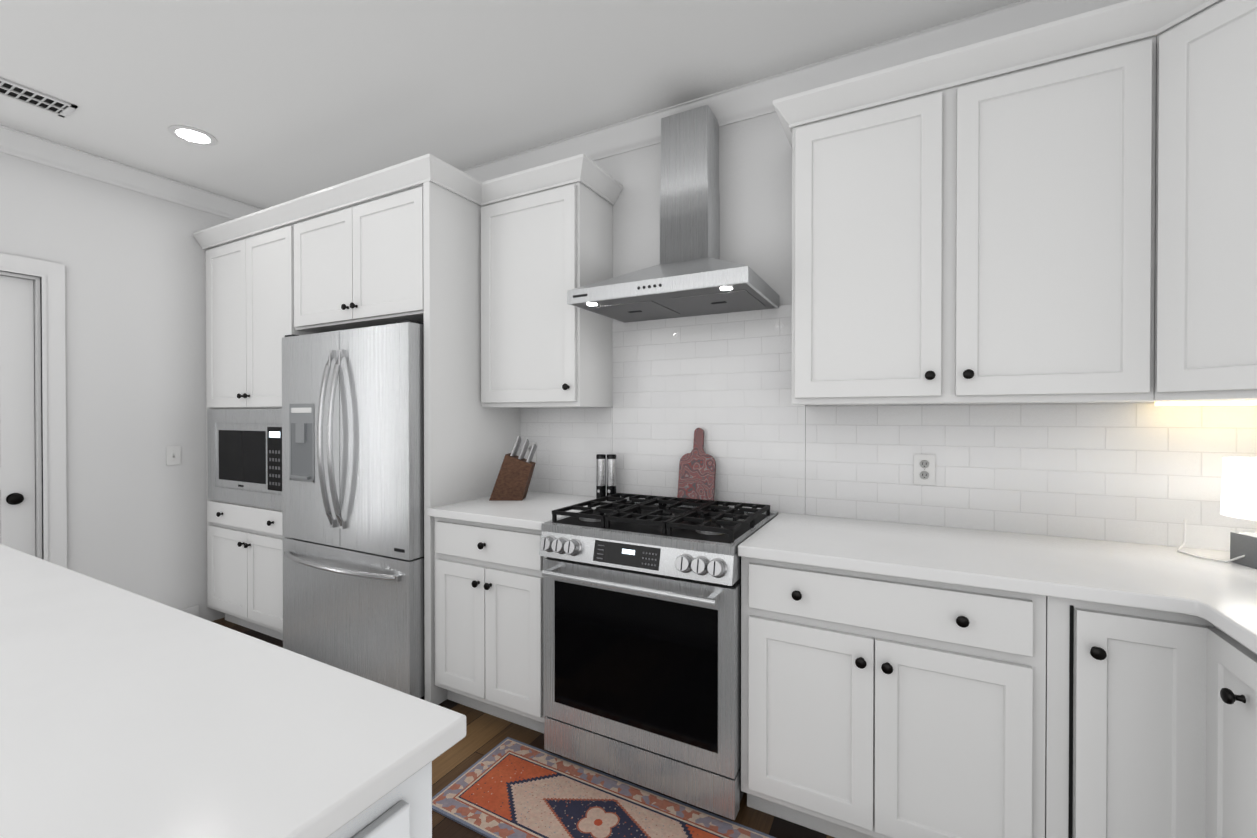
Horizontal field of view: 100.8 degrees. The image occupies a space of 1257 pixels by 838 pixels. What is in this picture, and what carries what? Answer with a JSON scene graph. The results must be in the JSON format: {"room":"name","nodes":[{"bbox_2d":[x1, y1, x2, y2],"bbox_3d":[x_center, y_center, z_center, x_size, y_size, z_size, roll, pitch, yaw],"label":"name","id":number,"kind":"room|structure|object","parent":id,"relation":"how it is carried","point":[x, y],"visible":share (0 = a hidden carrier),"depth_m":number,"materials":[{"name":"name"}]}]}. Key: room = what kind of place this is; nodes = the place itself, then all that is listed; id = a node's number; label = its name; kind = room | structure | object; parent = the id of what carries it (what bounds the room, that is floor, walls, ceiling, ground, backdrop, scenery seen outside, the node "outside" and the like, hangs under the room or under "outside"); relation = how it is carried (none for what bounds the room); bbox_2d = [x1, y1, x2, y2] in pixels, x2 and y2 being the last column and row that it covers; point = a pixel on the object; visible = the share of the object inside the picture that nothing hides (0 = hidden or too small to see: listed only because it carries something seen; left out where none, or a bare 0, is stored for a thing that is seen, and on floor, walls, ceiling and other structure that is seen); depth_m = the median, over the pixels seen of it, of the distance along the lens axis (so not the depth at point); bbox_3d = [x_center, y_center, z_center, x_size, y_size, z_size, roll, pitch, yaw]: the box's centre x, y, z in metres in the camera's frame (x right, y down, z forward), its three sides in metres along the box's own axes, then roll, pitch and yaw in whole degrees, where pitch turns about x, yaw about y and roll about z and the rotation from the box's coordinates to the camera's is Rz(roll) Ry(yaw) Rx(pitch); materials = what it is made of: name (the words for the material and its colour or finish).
{"room":"kitchen","nodes":[
{"label":"kitchen","id":0,"kind":"room"},
{"bbox_2d":[0,152,268,620],"bbox_3d":[-3.876,-0.049,1.250,0.100,2.740,6.000,0,0,28],"label":"wall","id":1,"kind":"structure","parent":0,"point":[132,261],"depth_m":3.00,"materials":[{"name":"white paint"}]},
{"bbox_2d":[0,275,35,556],"bbox_3d":[-3.260,0.296,2.357,0.067,2.020,0.774,0,0,28],"label":"interior door","id":2,"kind":"structure","parent":1,"relation":"in","point":[17,475],"depth_m":2.64,"materials":[{"name":"white paint"}]},
{"bbox_2d":[0,253,66,567],"bbox_3d":[-3.271,0.249,2.362,0.124,2.130,0.980,0,0,28],"label":"door frame","id":3,"kind":"structure","parent":1,"relation":"attached to","point":[47,278],"depth_m":2.71,"materials":[{"name":"white paint"}]},
{"bbox_2d":[0,124,295,229],"bbox_3d":[-3.795,-1.366,1.197,0.085,0.105,6.000,0,0,28],"label":"crown molding","id":4,"kind":"structure","parent":1,"relation":"attached to","point":[14,142],"depth_m":2.91,"materials":[{"name":"white paint"}]},
{"bbox_2d":[166,446,180,464],"bbox_3d":[-2.782,0.224,3.183,0.013,0.115,0.070,0,0,28],"label":"light switch","id":5,"kind":"object","parent":1,"relation":"attached to","point":[173,455],"visible":1,"depth_m":3.18,"materials":[{"name":"white plastic"}]},
{"bbox_2d":[180,605,198,616],"bbox_3d":[-3.981,1.259,0.940,0.014,0.130,5.340,0,0,28],"label":"baseboard","id":6,"kind":"structure","parent":1,"relation":"attached to","point":[193,610],"depth_m":3.27,"materials":[{"name":"white paint"}]},
{"bbox_2d":[0,0,1019,208],"bbox_3d":[-1.542,-1.460,-0.004,5.390,0.100,6.200,0,0,28],"label":"ceiling","id":7,"kind":"structure","parent":0,"point":[281,101],"depth_m":2.12,"materials":[{"name":"white paint"}]},
{"bbox_2d":[0,77,77,117],"bbox_3d":[-2.707,-1.420,2.180,0.170,0.009,0.520,0,0,28],"label":"ceiling vent","id":8,"kind":"object","parent":7,"relation":"in","point":[32,98],"visible":0.98,"depth_m":2.31,"materials":[{"name":"white metal"}]},
{"bbox_2d":[168,125,216,145],"bbox_3d":[-2.189,-1.424,2.619,0.190,0.007,0.190,0,0,28],"label":"recessed light","id":9,"kind":"object","parent":7,"relation":"in","point":[189,134],"visible":1,"depth_m":2.61,"materials":[{"name":"white paint"}]},
{"bbox_2d":[211,617,834,837],"bbox_3d":[-1.542,1.380,0.015,5.390,0.100,6.200,0,0,28],"label":"floor","id":10,"kind":"structure","parent":0,"point":[486,733],"depth_m":2.00,"materials":[{"name":"brown wood"}]},
{"bbox_2d":[282,320,424,699],"bbox_3d":[-1.270,0.433,2.810,0.990,1.757,0.774,0,0,28],"label":"refrigerator","id":11,"kind":"object","parent":10,"relation":"on","point":[353,489],"visible":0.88,"depth_m":2.47,"materials":[{"name":"grey metal"}]},
{"bbox_2d":[336,768,431,837],"bbox_3d":[-1.657,0.884,0.809,2.578,0.882,1.140,0,0,28],"label":"kitchen island","id":12,"kind":"object","parent":10,"relation":"on","point":[408,814],"depth_m":0.65,"materials":[{"name":"white paint"}]},
{"bbox_2d":[0,544,465,837],"bbox_3d":[-1.663,0.426,0.810,2.622,0.031,1.202,0,0,28],"label":"island countertop","id":13,"kind":"structure","parent":12,"relation":"on","point":[124,713],"depth_m":0.70,"materials":[{"name":"white stone"}]},
{"bbox_2d":[193,154,622,704],"bbox_3d":[-1.383,0.075,2.935,2.712,2.473,0.679,0,0,28],"label":"kitchen cabinet","id":14,"kind":"object","parent":10,"relation":"on","point":[478,278],"visible":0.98,"depth_m":2.54,"materials":[{"name":"white paint"}]},
{"bbox_2d":[207,408,281,509],"bbox_3d":[-2.120,0.222,3.324,0.927,0.566,0.570,0,0,28],"label":"built-in microwave","id":15,"kind":"object","parent":14,"relation":"in","point":[244,454],"visible":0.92,"depth_m":3.08,"materials":[{"name":"grey metal"}]},
{"bbox_2d":[434,517,546,733],"bbox_3d":[-0.467,0.874,2.462,0.648,0.878,0.660,0,0,28],"label":"base cabinet","id":16,"kind":"object","parent":10,"relation":"on","point":[488,605],"visible":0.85,"depth_m":2.19,"materials":[{"name":"white paint"}]},
{"bbox_2d":[428,491,616,530],"bbox_3d":[-0.464,0.417,2.465,0.650,0.035,0.646,0,0,28],"label":"countertop","id":17,"kind":"structure","parent":16,"relation":"on","point":[532,510],"depth_m":2.30,"materials":[{"name":"stone"}]},
{"bbox_2d":[489,436,536,500],"bbox_3d":[-0.568,0.240,2.590,0.226,0.316,0.100,0,0,0],"label":"knife block","id":18,"kind":"object","parent":17,"relation":"on","point":[513,480],"visible":1,"depth_m":2.54,"materials":[{"name":"brown wood"}]},
{"bbox_2d":[596,454,605,500],"bbox_3d":[-0.134,0.285,2.536,0.047,0.226,0.049,0,0,28],"label":"salt grinder","id":19,"kind":"object","parent":17,"relation":"on","point":[600,475],"visible":0.92,"depth_m":2.52,"materials":[{"name":"silver plastic"}]},
{"bbox_2d":[607,454,615,501],"bbox_3d":[-0.083,0.285,2.531,0.047,0.226,0.049,0,0,28],"label":"pepper grinder","id":20,"kind":"object","parent":17,"relation":"on","point":[611,474],"visible":1,"depth_m":2.51,"materials":[{"name":"silver plastic"}]},
{"bbox_2d":[432,737,775,837],"bbox_3d":[-0.098,1.315,1.692,1.130,0.007,0.420,0,0,28],"label":"rug","id":21,"kind":"object","parent":10,"relation":"on","point":[508,787],"visible":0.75,"depth_m":1.76,"materials":[{"name":"multicoloured fabric"}]},
{"bbox_2d":[538,493,777,819],"bbox_3d":[0.138,0.837,2.090,0.757,0.958,0.705,0,0,28],"label":"gas range","id":22,"kind":"object","parent":10,"relation":"on","point":[641,642],"visible":0.98,"depth_m":1.82,"materials":[{"name":"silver metal"}]},
{"bbox_2d":[677,428,715,499],"bbox_3d":[0.312,0.215,2.358,0.170,0.350,0.071,0,0,28],"label":"serving board","id":23,"kind":"object","parent":22,"relation":"on","point":[697,471],"visible":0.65,"depth_m":2.35,"materials":[{"name":"wood"}]},
{"bbox_2d":[741,557,1045,837],"bbox_3d":[0.847,0.879,1.761,0.791,0.878,0.660,0,0,28],"label":"base cabinet","id":24,"kind":"object","parent":10,"relation":"on","point":[878,706],"visible":0.96,"depth_m":1.48,"materials":[{"name":"white paint"}]},
{"bbox_2d":[1045,596,1256,837],"bbox_3d":[1.144,0.887,0.505,0.910,0.878,2.599,0,0,28],"label":"base cabinet","id":25,"kind":"object","parent":10,"relation":"on","point":[1151,723],"visible":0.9,"depth_m":1.23,"materials":[{"name":"white paint"}]},
{"bbox_2d":[738,513,1189,614],"bbox_3d":[0.959,0.422,1.694,1.050,0.035,0.668,0,0,28],"label":"countertop","id":26,"kind":"structure","parent":25,"relation":"on","point":[1090,570],"depth_m":1.54,"materials":[{"name":"stone"}]},
{"bbox_2d":[1102,540,1256,653],"bbox_3d":[1.252,0.430,0.433,0.654,0.035,2.618,0,0,28],"label":"countertop","id":27,"kind":"structure","parent":25,"relation":"on","point":[1222,596],"depth_m":1.30,"materials":[{"name":"stone"}]},
{"bbox_2d":[1177,457,1256,568],"bbox_3d":[1.743,0.258,1.483,0.226,0.295,0.260,0,0,28],"label":"table lamp","id":28,"kind":"object","parent":27,"relation":"on","point":[1239,489],"visible":1,"depth_m":1.43,"materials":[{"name":"white fabric"}]},
{"bbox_2d":[559,112,1222,550],"bbox_3d":[-0.107,-0.058,2.696,5.390,2.740,0.100,0,0,28],"label":"wall","id":29,"kind":"structure","parent":0,"point":[755,172],"depth_m":2.31,"materials":[{"name":"white paint"}]},
{"bbox_2d":[567,105,778,322],"bbox_3d":[0.196,-0.904,2.186,0.756,0.872,0.500,0,0,28],"label":"range hood","id":30,"kind":"object","parent":29,"relation":"attached to","point":[691,274],"visible":1,"depth_m":2.23,"materials":[{"name":"silver metal"}]},
{"bbox_2d":[298,0,1127,221],"bbox_3d":[-0.111,-1.375,2.585,5.100,0.105,0.085,0,0,28],"label":"crown molding","id":31,"kind":"structure","parent":29,"relation":"attached to","point":[756,98],"depth_m":2.14,"materials":[{"name":"white paint"}]},
{"bbox_2d":[520,304,1256,550],"bbox_3d":[0.777,-0.015,2.164,3.121,0.940,0.008,0,0,28],"label":"tile backsplash","id":32,"kind":"structure","parent":29,"relation":"attached to","point":[1146,473],"depth_m":2.06,"materials":[{"name":"white tile"}]},
{"bbox_2d":[526,442,535,462],"bbox_3d":[-0.535,0.186,2.856,0.070,0.115,0.007,0,0,28],"label":"electrical outlet","id":33,"kind":"object","parent":32,"relation":"attached to","point":[528,451],"visible":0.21,"depth_m":2.85,"materials":[{"name":"white plastic"}]},
{"bbox_2d":[914,454,934,484],"bbox_3d":[1.122,0.192,1.972,0.070,0.115,0.007,0,0,28],"label":"electrical outlet","id":34,"kind":"object","parent":32,"relation":"attached to","point":[924,469],"visible":1,"depth_m":1.97,"materials":[{"name":"white plastic"}]},
{"bbox_2d":[785,0,1156,405],"bbox_3d":[1.101,-0.604,1.806,0.984,1.100,0.323,0,0,28],"label":"upper cabinet","id":35,"kind":"object","parent":29,"relation":"attached to","point":[1064,210],"depth_m":1.62,"materials":[{"name":"white paint"}]},
{"bbox_2d":[1153,392,1256,405],"bbox_3d":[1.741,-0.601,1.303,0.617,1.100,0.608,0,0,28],"label":"under-cabinet light","id":36,"kind":"object","parent":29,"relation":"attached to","point":[1206,398],"depth_m":1.44,"materials":[{"name":"white paint"}]},
{"bbox_3d":[0.791,-0.032,-1.239,0.100,2.740,6.000,0,0,28],"label":"wall","id":37,"kind":"structure","parent":0,"visible":0},
{"bbox_2d":[1149,0,1256,395],"bbox_3d":[1.526,-0.611,1.239,0.306,1.078,0.299,0,0,28],"label":"upper cabinet","id":38,"kind":"object","parent":37,"relation":"attached to","point":[1205,51],"depth_m":1.34,"materials":[{"name":"white paint"}]}
]}

